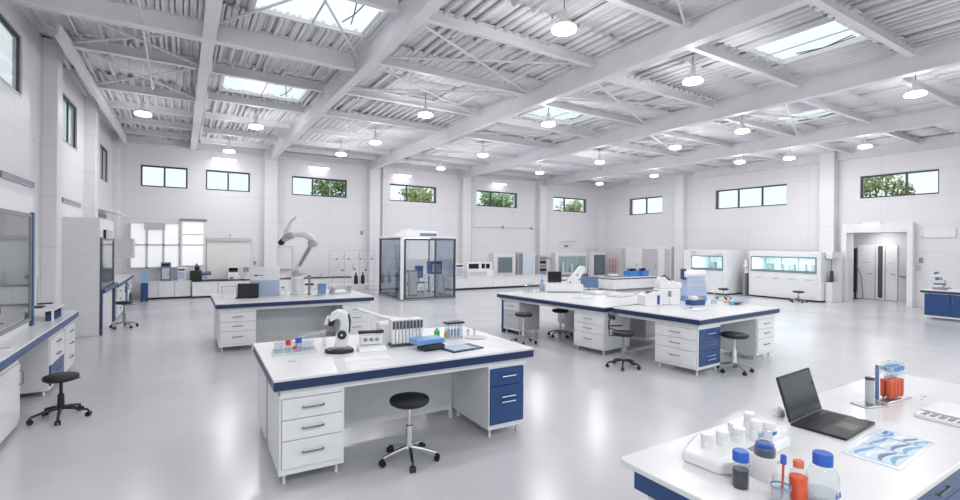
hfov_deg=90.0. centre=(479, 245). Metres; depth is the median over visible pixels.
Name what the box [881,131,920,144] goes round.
purlin
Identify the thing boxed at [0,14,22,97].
window
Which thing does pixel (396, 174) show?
strip light
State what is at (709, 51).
purlin
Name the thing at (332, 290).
tray
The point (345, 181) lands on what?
window
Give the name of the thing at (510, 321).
base cabinet
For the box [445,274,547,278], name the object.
countertop
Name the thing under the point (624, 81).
purlin
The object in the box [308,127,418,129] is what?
brace
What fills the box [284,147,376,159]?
purlin
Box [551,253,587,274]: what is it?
upper cabinet
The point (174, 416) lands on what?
floor
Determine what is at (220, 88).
window
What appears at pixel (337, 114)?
purlin
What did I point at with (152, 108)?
purlin
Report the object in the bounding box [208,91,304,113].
purlin
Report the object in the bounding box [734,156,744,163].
lamp
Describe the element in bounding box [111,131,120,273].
column
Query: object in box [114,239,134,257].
upper cabinet
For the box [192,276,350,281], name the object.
countertop
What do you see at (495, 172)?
purlin
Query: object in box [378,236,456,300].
booth
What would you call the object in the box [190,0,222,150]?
beam
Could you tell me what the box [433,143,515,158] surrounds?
purlin
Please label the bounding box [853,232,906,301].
wall
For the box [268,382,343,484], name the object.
base cabinet
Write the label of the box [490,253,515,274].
upper cabinet
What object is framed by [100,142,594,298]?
wall
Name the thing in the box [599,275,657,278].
countertop
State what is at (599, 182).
lamp
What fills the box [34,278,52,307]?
stand
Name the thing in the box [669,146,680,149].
diffuser
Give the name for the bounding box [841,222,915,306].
trim
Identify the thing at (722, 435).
jar
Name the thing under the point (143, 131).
purlin
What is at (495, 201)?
broadleaf tree
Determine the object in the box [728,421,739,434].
jar
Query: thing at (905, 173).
window
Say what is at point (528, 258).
locker
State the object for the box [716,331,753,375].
stool
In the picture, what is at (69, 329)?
base cabinet
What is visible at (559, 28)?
diffuser
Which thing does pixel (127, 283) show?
base cabinet
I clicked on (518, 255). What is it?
locker
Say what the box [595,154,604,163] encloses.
lamp
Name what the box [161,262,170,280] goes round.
analyzer
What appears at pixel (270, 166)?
column
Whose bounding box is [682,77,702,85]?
diffuser
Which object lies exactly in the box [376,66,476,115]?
brace
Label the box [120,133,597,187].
beam
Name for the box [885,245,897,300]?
door
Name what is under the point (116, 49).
purlin
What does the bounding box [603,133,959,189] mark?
beam
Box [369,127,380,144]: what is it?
lamp
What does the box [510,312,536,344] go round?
stool
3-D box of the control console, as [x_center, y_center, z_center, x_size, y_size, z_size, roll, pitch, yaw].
[-0.071,1.109,22.222,1.350,0.660,0.462,0,0,-32]
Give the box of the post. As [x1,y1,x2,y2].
[305,275,313,294]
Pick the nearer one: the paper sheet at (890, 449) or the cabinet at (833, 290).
the paper sheet at (890, 449)
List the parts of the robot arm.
arm, arm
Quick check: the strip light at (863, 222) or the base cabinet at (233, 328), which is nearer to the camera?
the base cabinet at (233, 328)
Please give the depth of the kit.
9.14 m
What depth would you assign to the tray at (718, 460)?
2.45 m
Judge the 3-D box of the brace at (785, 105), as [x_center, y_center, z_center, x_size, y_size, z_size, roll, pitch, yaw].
[8.684,-3.544,13.395,0.044,0.038,5.162,1,0,37]
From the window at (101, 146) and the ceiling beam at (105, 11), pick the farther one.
the window at (101, 146)
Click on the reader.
(233, 270)
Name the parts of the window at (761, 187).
sill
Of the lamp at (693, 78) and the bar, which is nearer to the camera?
the lamp at (693, 78)
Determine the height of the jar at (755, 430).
0.110 m
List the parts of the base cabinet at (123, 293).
door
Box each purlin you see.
[73,35,198,69]
[96,78,195,101]
[107,98,193,117]
[115,114,192,129]
[122,126,191,139]
[201,136,270,149]
[203,126,278,140]
[205,111,289,128]
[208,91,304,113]
[213,63,324,92]
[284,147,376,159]
[292,139,389,153]
[305,129,411,144]
[324,108,441,131]
[345,86,477,116]
[347,0,399,13]
[378,58,526,95]
[394,159,468,169]
[409,152,488,165]
[425,9,594,67]
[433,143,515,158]
[462,133,550,149]
[491,171,550,179]
[498,117,594,138]
[508,166,571,175]
[534,159,602,170]
[543,101,644,125]
[569,152,637,164]
[589,177,626,183]
[606,0,686,28]
[606,76,714,108]
[608,142,680,156]
[620,173,656,179]
[652,167,692,174]
[661,131,733,147]
[689,42,799,87]
[697,161,736,168]
[722,115,797,136]
[750,152,791,161]
[800,98,873,123]
[811,0,916,57]
[811,142,851,153]
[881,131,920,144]
[896,76,959,108]
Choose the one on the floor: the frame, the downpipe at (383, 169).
the frame
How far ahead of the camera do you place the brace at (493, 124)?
15.70 m
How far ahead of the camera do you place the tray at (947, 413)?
3.14 m
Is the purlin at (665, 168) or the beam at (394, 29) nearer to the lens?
the beam at (394, 29)
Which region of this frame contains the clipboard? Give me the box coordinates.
[684,307,707,310]
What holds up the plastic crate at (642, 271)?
on the lab bench at (626, 283)
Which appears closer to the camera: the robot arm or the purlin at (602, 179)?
the robot arm
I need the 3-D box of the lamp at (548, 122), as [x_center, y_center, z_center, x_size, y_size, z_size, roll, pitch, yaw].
[1.838,-3.504,12.870,0.380,0.620,0.380,0,0,-32]
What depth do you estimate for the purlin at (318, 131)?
16.15 m
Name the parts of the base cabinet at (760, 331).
drawer, drawer, drawer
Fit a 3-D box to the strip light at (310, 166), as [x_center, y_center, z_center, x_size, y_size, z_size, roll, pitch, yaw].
[-6.816,-3.295,20.273,0.840,0.110,0.310,0,0,-32]
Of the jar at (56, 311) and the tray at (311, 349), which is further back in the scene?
the jar at (56, 311)
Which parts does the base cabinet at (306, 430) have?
drawer, drawer, drawer, handle, handle, handle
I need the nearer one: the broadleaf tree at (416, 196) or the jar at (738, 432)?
the jar at (738, 432)
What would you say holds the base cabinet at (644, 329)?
on the floor
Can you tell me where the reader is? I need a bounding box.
[227,266,240,279]
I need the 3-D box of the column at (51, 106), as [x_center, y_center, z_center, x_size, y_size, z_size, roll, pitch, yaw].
[-8.230,-0.972,9.104,0.390,5.800,0.450,0,0,-32]
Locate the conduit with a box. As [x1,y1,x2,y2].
[137,0,153,88]
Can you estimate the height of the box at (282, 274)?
0.221 m
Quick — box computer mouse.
[772,407,784,416]
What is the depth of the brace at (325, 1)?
7.94 m
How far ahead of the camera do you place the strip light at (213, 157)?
18.29 m
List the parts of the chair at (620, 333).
backrest, leg, armrest, seat, leg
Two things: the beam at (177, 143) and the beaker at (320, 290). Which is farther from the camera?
the beam at (177, 143)
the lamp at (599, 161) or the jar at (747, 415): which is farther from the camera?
the lamp at (599, 161)
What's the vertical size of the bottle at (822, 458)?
0.220 m
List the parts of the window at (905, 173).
sill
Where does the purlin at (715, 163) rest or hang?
attached to the ceiling
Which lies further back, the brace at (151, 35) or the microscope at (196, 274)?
the microscope at (196, 274)
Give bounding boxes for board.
[207,238,251,278]
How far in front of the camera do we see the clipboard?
8.45 m
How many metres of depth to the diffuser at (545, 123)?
12.75 m
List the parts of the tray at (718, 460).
instruction plate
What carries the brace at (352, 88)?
attached to the purlin at (376, 95)
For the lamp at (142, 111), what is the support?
hanging from the ceiling
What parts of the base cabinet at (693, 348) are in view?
drawer, drawer, drawer, drawer, drawer, drawer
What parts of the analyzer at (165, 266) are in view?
door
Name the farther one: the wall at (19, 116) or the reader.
the reader
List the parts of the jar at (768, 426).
lid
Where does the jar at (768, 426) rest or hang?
on the tray at (718, 460)
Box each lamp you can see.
[134,95,151,116]
[223,143,234,152]
[249,116,262,129]
[336,140,346,155]
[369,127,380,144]
[418,93,432,117]
[436,161,444,169]
[478,147,487,156]
[536,163,543,173]
[541,107,554,126]
[551,0,576,35]
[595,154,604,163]
[596,178,602,184]
[650,169,657,176]
[669,138,680,149]
[682,66,702,85]
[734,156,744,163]
[735,115,749,133]
[783,148,794,159]
[858,137,871,148]
[904,75,927,97]
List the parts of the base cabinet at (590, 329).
drawer, drawer, drawer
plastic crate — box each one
[623,268,638,276]
[636,268,648,275]
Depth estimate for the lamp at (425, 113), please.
12.00 m
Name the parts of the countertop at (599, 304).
support rail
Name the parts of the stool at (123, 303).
seat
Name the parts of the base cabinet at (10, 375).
handle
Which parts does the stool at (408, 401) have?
leg, leg, seat, leg, leg, leg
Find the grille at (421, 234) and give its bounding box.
[420,233,436,235]
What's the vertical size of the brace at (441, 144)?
0.038 m
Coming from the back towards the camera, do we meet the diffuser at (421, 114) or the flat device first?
the diffuser at (421, 114)
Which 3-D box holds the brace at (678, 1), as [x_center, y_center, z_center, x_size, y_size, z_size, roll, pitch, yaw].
[2.263,-3.600,5.903,0.044,0.038,4.342,0,0,29]
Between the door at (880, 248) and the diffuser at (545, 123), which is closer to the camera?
the diffuser at (545, 123)
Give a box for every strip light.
[212,156,236,160]
[308,165,329,169]
[394,173,411,176]
[492,182,506,184]
[862,221,881,224]
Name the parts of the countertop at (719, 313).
support rail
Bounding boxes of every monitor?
[548,271,561,282]
[581,276,597,289]
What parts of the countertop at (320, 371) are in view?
support rail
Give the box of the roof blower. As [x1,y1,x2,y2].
[395,229,437,236]
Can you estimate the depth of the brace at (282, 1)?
7.56 m
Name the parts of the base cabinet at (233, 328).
drawer, drawer, drawer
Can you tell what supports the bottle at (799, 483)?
on the countertop at (661, 472)
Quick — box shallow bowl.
[728,300,743,303]
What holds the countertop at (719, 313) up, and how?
on the base cabinet at (693, 348)
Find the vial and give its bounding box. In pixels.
[295,337,301,350]
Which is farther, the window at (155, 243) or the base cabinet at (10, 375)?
the window at (155, 243)
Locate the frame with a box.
[327,250,376,291]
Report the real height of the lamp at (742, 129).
0.620 m
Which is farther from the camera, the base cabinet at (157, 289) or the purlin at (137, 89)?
the base cabinet at (157, 289)
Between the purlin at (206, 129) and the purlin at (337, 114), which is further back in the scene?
the purlin at (206, 129)
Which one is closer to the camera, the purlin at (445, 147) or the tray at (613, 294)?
the tray at (613, 294)
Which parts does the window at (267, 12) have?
opener arm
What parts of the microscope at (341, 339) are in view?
arm, stage plate, focus knob, arm trim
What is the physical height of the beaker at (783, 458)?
0.205 m
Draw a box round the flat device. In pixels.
[572,296,592,298]
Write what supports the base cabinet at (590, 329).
on the floor
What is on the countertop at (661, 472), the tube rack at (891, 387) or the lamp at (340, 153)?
the tube rack at (891, 387)
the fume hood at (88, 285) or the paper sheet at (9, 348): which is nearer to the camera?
the paper sheet at (9, 348)
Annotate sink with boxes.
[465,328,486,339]
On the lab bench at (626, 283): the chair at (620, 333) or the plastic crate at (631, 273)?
the plastic crate at (631, 273)
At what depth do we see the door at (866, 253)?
19.19 m
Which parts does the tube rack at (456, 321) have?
lid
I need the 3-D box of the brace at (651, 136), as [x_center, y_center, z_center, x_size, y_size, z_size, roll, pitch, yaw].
[6.503,-3.563,16.926,0.044,0.038,5.200,1,0,36]
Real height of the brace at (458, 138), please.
0.038 m
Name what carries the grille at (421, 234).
attached to the roof blower
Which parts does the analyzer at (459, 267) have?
door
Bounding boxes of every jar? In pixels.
[45,312,54,320]
[48,310,57,318]
[701,431,714,449]
[716,428,729,446]
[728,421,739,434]
[732,425,745,443]
[743,411,755,430]
[749,418,762,441]
[761,419,776,438]
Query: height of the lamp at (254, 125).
0.620 m
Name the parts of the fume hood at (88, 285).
post, sash pane, sash frame, post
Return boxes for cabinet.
[0,359,23,442]
[18,328,63,395]
[63,320,74,371]
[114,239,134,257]
[115,286,121,317]
[121,283,125,311]
[125,281,128,307]
[129,279,131,300]
[148,280,190,299]
[192,276,351,297]
[214,307,215,337]
[216,309,255,351]
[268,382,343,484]
[333,303,369,334]
[452,362,523,436]
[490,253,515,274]
[503,300,539,334]
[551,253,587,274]
[558,313,564,323]
[574,311,629,354]
[630,318,655,341]
[655,322,720,375]
[720,316,773,359]
[825,252,842,302]
[923,293,959,319]
[928,476,959,499]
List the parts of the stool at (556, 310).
seat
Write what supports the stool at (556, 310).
on the floor
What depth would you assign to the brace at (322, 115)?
14.99 m
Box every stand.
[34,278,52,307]
[243,267,249,278]
[850,376,888,408]
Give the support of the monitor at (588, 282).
on the countertop at (599, 304)
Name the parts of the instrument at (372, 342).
rail, dial panel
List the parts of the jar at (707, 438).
lid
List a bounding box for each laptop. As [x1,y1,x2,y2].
[235,283,258,298]
[776,367,874,440]
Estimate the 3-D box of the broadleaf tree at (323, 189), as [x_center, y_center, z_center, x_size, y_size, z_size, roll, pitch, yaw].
[-8.414,-1.190,27.502,2.616,6.851,2.424,1,0,-28]
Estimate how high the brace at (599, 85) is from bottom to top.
0.038 m
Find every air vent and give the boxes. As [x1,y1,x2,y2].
[0,170,34,187]
[62,197,81,207]
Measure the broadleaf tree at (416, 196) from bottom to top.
6.328 m
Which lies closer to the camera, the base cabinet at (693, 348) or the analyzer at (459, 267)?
the base cabinet at (693, 348)
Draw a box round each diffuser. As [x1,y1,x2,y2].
[134,111,151,116]
[212,158,235,160]
[223,150,234,152]
[249,124,262,129]
[336,153,346,155]
[369,140,380,144]
[418,112,432,117]
[541,121,554,126]
[551,22,576,35]
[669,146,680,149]
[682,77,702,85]
[735,129,749,133]
[783,157,794,159]
[858,145,871,148]
[904,90,927,97]
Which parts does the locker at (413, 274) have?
door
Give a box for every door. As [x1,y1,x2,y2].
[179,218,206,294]
[588,252,605,276]
[858,245,874,298]
[876,244,884,299]
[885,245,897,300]
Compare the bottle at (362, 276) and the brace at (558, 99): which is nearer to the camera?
the brace at (558, 99)
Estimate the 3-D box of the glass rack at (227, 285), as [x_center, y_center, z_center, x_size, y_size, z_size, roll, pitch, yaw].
[-5.118,0.938,9.796,0.280,0.235,0.140,0,0,-32]
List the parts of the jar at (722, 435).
lid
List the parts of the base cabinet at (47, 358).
drawer, drawer, drawer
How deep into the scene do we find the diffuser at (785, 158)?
17.35 m
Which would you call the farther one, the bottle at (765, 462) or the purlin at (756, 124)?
the purlin at (756, 124)
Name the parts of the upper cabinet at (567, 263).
pane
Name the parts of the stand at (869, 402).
plate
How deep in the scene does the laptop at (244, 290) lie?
9.81 m
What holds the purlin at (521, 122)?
attached to the ceiling
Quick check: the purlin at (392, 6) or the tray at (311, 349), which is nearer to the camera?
the tray at (311, 349)
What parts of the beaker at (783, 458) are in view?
dropper bulb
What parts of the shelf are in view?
leg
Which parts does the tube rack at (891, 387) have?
rod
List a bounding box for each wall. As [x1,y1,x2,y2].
[0,0,111,304]
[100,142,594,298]
[605,146,959,307]
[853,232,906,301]
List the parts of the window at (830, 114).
opener arm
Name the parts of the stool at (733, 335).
seat, leg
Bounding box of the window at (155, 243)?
[129,222,179,268]
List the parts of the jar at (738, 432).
lid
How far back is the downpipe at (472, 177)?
24.28 m
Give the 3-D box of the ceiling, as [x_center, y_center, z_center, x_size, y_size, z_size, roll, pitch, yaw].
[3.010,-3.803,13.474,24.725,0.178,22.800,0,0,-32]
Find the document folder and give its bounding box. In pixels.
[441,343,483,352]
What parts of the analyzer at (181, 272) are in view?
door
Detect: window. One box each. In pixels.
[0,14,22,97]
[62,94,77,151]
[100,144,107,183]
[129,222,179,268]
[140,165,187,188]
[206,170,249,192]
[218,75,309,102]
[252,0,389,37]
[292,176,346,198]
[389,184,436,203]
[477,190,517,208]
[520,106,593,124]
[553,197,585,212]
[629,196,661,215]
[715,184,786,209]
[744,17,868,64]
[768,111,840,125]
[861,169,938,198]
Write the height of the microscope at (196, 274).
0.620 m
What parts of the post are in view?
post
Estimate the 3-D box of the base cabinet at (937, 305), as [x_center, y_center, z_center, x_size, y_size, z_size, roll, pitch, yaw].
[13.488,1.740,13.634,0.856,0.755,1.150,0,0,-32]
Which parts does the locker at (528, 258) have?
door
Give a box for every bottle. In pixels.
[354,272,357,283]
[361,272,364,283]
[434,327,439,335]
[539,276,543,290]
[732,447,749,488]
[788,458,808,499]
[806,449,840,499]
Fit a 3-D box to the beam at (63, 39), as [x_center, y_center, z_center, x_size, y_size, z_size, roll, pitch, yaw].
[-9.611,-3.594,12.263,0.094,0.220,10.000,0,0,-31]
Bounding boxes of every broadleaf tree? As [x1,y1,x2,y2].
[310,179,344,196]
[398,187,432,201]
[477,192,513,206]
[554,200,582,211]
[864,175,915,196]
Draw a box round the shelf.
[34,304,64,320]
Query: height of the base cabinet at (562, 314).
0.750 m
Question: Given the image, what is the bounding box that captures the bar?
[853,248,862,298]
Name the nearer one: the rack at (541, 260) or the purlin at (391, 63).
the purlin at (391, 63)
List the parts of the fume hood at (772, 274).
door, door, sash frame, door, door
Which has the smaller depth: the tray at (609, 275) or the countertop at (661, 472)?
the countertop at (661, 472)
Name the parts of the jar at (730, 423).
lid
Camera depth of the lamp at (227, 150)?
16.99 m
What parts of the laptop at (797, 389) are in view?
lid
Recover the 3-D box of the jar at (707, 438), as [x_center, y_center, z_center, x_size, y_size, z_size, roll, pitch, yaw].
[1.185,1.014,2.501,0.067,0.072,0.067,0,0,-32]
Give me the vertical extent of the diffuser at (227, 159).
0.040 m
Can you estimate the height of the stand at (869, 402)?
0.197 m
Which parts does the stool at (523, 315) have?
seat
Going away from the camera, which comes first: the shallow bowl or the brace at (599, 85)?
the shallow bowl
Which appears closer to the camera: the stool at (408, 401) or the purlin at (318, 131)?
the stool at (408, 401)
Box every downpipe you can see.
[381,168,384,288]
[471,177,472,261]
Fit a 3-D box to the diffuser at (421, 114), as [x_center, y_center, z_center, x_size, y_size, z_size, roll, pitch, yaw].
[-1.370,-3.267,12.065,0.380,0.089,0.380,0,0,-32]
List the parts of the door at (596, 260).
pane, door frame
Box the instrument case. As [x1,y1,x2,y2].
[409,335,444,351]
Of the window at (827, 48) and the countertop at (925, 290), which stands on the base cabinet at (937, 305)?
the countertop at (925, 290)
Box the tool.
[830,271,833,281]
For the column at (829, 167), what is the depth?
18.60 m
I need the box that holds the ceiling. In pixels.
[0,0,959,183]
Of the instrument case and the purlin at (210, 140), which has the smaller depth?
the instrument case
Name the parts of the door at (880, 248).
pane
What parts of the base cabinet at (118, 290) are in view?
drawer, drawer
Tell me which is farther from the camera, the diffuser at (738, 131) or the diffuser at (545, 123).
the diffuser at (738, 131)
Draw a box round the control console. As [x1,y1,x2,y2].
[463,262,492,276]
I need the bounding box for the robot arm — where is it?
[278,216,317,294]
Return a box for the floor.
[0,282,959,499]
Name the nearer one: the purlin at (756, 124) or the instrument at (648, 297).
the instrument at (648, 297)
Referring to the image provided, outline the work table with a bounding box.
[424,274,444,295]
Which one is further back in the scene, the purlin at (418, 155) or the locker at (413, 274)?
the purlin at (418, 155)
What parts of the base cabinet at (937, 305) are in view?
door, door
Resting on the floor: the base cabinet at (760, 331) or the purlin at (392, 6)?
the base cabinet at (760, 331)
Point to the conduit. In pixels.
(138, 1)
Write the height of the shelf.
0.165 m
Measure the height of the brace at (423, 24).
0.038 m
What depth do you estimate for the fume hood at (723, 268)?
20.63 m
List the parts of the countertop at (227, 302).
support rail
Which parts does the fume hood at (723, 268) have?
sash frame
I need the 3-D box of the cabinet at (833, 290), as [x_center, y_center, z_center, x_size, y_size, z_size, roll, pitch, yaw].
[13.247,1.176,17.966,0.860,1.880,0.220,0,0,-32]
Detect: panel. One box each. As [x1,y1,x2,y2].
[256,305,332,335]
[258,362,267,438]
[277,246,292,269]
[344,372,451,428]
[392,245,399,295]
[501,300,513,331]
[564,310,573,329]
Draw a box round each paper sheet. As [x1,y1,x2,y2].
[0,346,14,351]
[343,354,392,362]
[841,429,934,470]
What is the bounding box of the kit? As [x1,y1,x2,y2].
[685,296,704,305]
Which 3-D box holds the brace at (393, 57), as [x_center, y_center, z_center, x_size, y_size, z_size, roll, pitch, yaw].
[0.030,-3.670,9.519,4.294,0.038,0.044,1,0,-4]
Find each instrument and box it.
[250,267,279,295]
[357,329,386,352]
[544,266,585,292]
[653,274,681,304]
[680,269,706,300]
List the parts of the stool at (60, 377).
leg, leg, seat, leg, leg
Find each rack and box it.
[221,285,236,296]
[388,317,422,347]
[443,320,464,339]
[535,255,546,274]
[609,258,615,273]
[874,363,911,403]
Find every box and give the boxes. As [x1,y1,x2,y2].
[280,272,285,277]
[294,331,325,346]
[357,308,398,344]
[427,261,441,273]
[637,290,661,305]
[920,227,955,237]
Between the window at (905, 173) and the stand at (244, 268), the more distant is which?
the stand at (244, 268)
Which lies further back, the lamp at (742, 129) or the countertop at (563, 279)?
the countertop at (563, 279)
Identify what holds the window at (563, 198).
in the wall at (336, 224)
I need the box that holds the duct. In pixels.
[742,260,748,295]
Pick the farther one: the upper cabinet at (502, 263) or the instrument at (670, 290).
the upper cabinet at (502, 263)
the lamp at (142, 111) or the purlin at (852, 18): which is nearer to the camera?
the purlin at (852, 18)
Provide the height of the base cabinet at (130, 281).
0.840 m
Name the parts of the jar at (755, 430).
lid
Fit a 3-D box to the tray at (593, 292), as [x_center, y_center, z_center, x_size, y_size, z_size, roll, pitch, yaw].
[2.817,1.090,11.125,0.600,0.070,0.360,0,0,-24]
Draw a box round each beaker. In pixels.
[317,283,326,293]
[770,454,791,498]
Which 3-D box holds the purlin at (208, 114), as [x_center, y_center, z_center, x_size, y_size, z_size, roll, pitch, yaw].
[-6.919,-3.756,14.395,2.300,0.210,0.110,0,0,-32]
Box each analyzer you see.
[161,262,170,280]
[177,268,185,280]
[451,264,462,277]
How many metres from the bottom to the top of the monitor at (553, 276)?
0.470 m
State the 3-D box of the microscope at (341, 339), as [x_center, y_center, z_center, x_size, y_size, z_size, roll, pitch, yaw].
[-1.437,0.870,4.900,0.293,0.435,0.217,1,0,-8]
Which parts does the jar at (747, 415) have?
lid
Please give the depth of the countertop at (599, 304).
9.95 m
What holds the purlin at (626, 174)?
attached to the ceiling
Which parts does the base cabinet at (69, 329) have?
drawer, drawer, drawer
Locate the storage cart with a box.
[140,269,148,301]
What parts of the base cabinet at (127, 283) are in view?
door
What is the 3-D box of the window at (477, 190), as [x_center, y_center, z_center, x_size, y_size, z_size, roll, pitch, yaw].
[0.887,-2.417,25.308,2.590,0.830,0.185,0,0,-32]
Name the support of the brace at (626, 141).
attached to the purlin at (681, 135)
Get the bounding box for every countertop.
[0,310,78,370]
[114,274,133,286]
[148,280,190,282]
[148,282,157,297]
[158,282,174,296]
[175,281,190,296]
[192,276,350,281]
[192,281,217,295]
[211,289,373,311]
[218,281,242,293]
[253,325,533,395]
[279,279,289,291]
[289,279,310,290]
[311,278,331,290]
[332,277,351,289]
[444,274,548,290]
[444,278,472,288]
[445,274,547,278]
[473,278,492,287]
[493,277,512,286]
[497,290,637,314]
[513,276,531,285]
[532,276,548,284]
[551,277,592,288]
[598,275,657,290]
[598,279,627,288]
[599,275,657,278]
[613,300,779,327]
[621,372,959,499]
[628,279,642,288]
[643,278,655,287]
[920,288,959,294]
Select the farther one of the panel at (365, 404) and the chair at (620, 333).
the chair at (620, 333)
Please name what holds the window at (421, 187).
in the wall at (336, 224)
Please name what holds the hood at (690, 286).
attached to the instrument at (692, 281)
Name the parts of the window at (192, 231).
pane, door panel, head rail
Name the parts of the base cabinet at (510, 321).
drawer, drawer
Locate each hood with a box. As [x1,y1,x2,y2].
[0,188,34,340]
[61,217,117,336]
[680,278,706,295]
[684,249,745,294]
[749,251,831,301]
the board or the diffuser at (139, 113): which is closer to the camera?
the diffuser at (139, 113)
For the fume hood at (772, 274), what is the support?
on the floor
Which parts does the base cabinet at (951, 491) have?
handle, drawer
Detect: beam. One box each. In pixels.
[4,0,355,71]
[55,24,126,143]
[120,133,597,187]
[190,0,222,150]
[269,0,447,159]
[368,0,816,169]
[458,37,959,178]
[543,104,959,185]
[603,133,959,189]
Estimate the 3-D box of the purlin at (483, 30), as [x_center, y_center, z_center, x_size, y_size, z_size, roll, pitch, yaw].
[0.625,-3.690,8.594,3.840,0.210,0.110,0,0,-32]
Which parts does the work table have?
leg, leg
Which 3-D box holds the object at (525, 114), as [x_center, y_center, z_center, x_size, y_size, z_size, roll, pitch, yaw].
[2.341,-3.785,13.914,1.930,0.109,1.430,0,0,-32]
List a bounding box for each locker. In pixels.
[395,272,408,296]
[406,269,417,295]
[516,253,521,274]
[518,252,535,274]
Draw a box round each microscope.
[190,263,210,280]
[324,309,353,353]
[932,272,951,289]
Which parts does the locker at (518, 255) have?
door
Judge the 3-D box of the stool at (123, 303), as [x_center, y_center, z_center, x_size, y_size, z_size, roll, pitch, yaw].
[-8.386,1.617,11.308,0.566,0.619,0.538,0,0,-32]
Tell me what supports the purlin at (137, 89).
attached to the ceiling
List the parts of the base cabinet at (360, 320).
drawer, drawer, drawer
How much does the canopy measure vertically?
0.260 m
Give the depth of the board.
18.56 m
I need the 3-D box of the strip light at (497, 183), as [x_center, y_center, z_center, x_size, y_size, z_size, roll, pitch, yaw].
[0.986,-3.227,25.092,0.840,0.110,0.310,0,0,-32]
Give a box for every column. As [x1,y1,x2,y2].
[39,37,62,311]
[83,95,98,217]
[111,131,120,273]
[263,149,277,266]
[367,160,379,289]
[460,177,471,263]
[536,178,546,254]
[595,184,605,251]
[674,173,687,282]
[819,151,838,251]
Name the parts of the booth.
frame, corner post, floor frame, roof panel, frame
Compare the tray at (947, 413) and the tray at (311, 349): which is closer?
the tray at (947, 413)
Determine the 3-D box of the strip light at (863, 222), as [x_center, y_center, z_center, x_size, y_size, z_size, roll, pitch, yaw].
[14.237,-0.823,17.439,0.100,0.145,0.560,0,0,-32]
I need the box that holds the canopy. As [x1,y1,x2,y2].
[98,207,125,215]
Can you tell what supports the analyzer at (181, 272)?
on the base cabinet at (157, 289)
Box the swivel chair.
[415,266,426,294]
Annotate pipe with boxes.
[473,226,534,228]
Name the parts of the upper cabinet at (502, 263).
pane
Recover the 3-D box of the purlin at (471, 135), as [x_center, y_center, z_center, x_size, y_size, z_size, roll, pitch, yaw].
[0.800,-3.688,16.694,4.330,0.210,0.110,0,0,-32]
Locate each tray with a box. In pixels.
[272,346,316,356]
[329,285,353,294]
[586,290,616,294]
[604,274,625,276]
[606,292,634,297]
[683,424,789,474]
[914,401,959,427]
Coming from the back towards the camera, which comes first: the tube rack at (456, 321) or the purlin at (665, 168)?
the purlin at (665, 168)
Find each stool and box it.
[26,371,91,425]
[109,301,138,328]
[378,392,439,472]
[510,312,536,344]
[547,308,572,337]
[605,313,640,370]
[716,288,731,299]
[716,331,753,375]
[790,290,807,302]
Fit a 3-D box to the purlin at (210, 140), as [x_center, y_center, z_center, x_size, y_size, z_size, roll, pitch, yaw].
[-8.968,-3.773,17.713,2.300,0.210,0.110,0,0,-32]
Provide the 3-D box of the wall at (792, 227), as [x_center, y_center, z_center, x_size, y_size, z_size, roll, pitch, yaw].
[13.411,-0.793,19.738,0.350,6.020,22.500,0,0,-32]
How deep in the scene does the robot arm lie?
10.40 m
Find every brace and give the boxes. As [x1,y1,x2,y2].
[75,34,168,42]
[78,49,195,98]
[91,20,198,65]
[98,68,195,83]
[220,0,291,24]
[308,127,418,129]
[322,115,411,143]
[324,0,357,56]
[351,88,510,93]
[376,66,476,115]
[386,56,578,64]
[422,23,527,93]
[441,144,534,147]
[458,138,517,157]
[472,132,578,136]
[493,124,552,148]
[558,99,700,106]
[598,84,646,124]
[626,141,716,145]
[651,136,682,155]
[676,0,685,24]
[722,158,775,159]
[744,113,859,121]
[785,105,797,135]
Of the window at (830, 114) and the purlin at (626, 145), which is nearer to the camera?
the window at (830, 114)
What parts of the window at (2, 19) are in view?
sill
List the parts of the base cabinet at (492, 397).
drawer, drawer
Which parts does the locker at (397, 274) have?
door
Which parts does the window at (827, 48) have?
opener arm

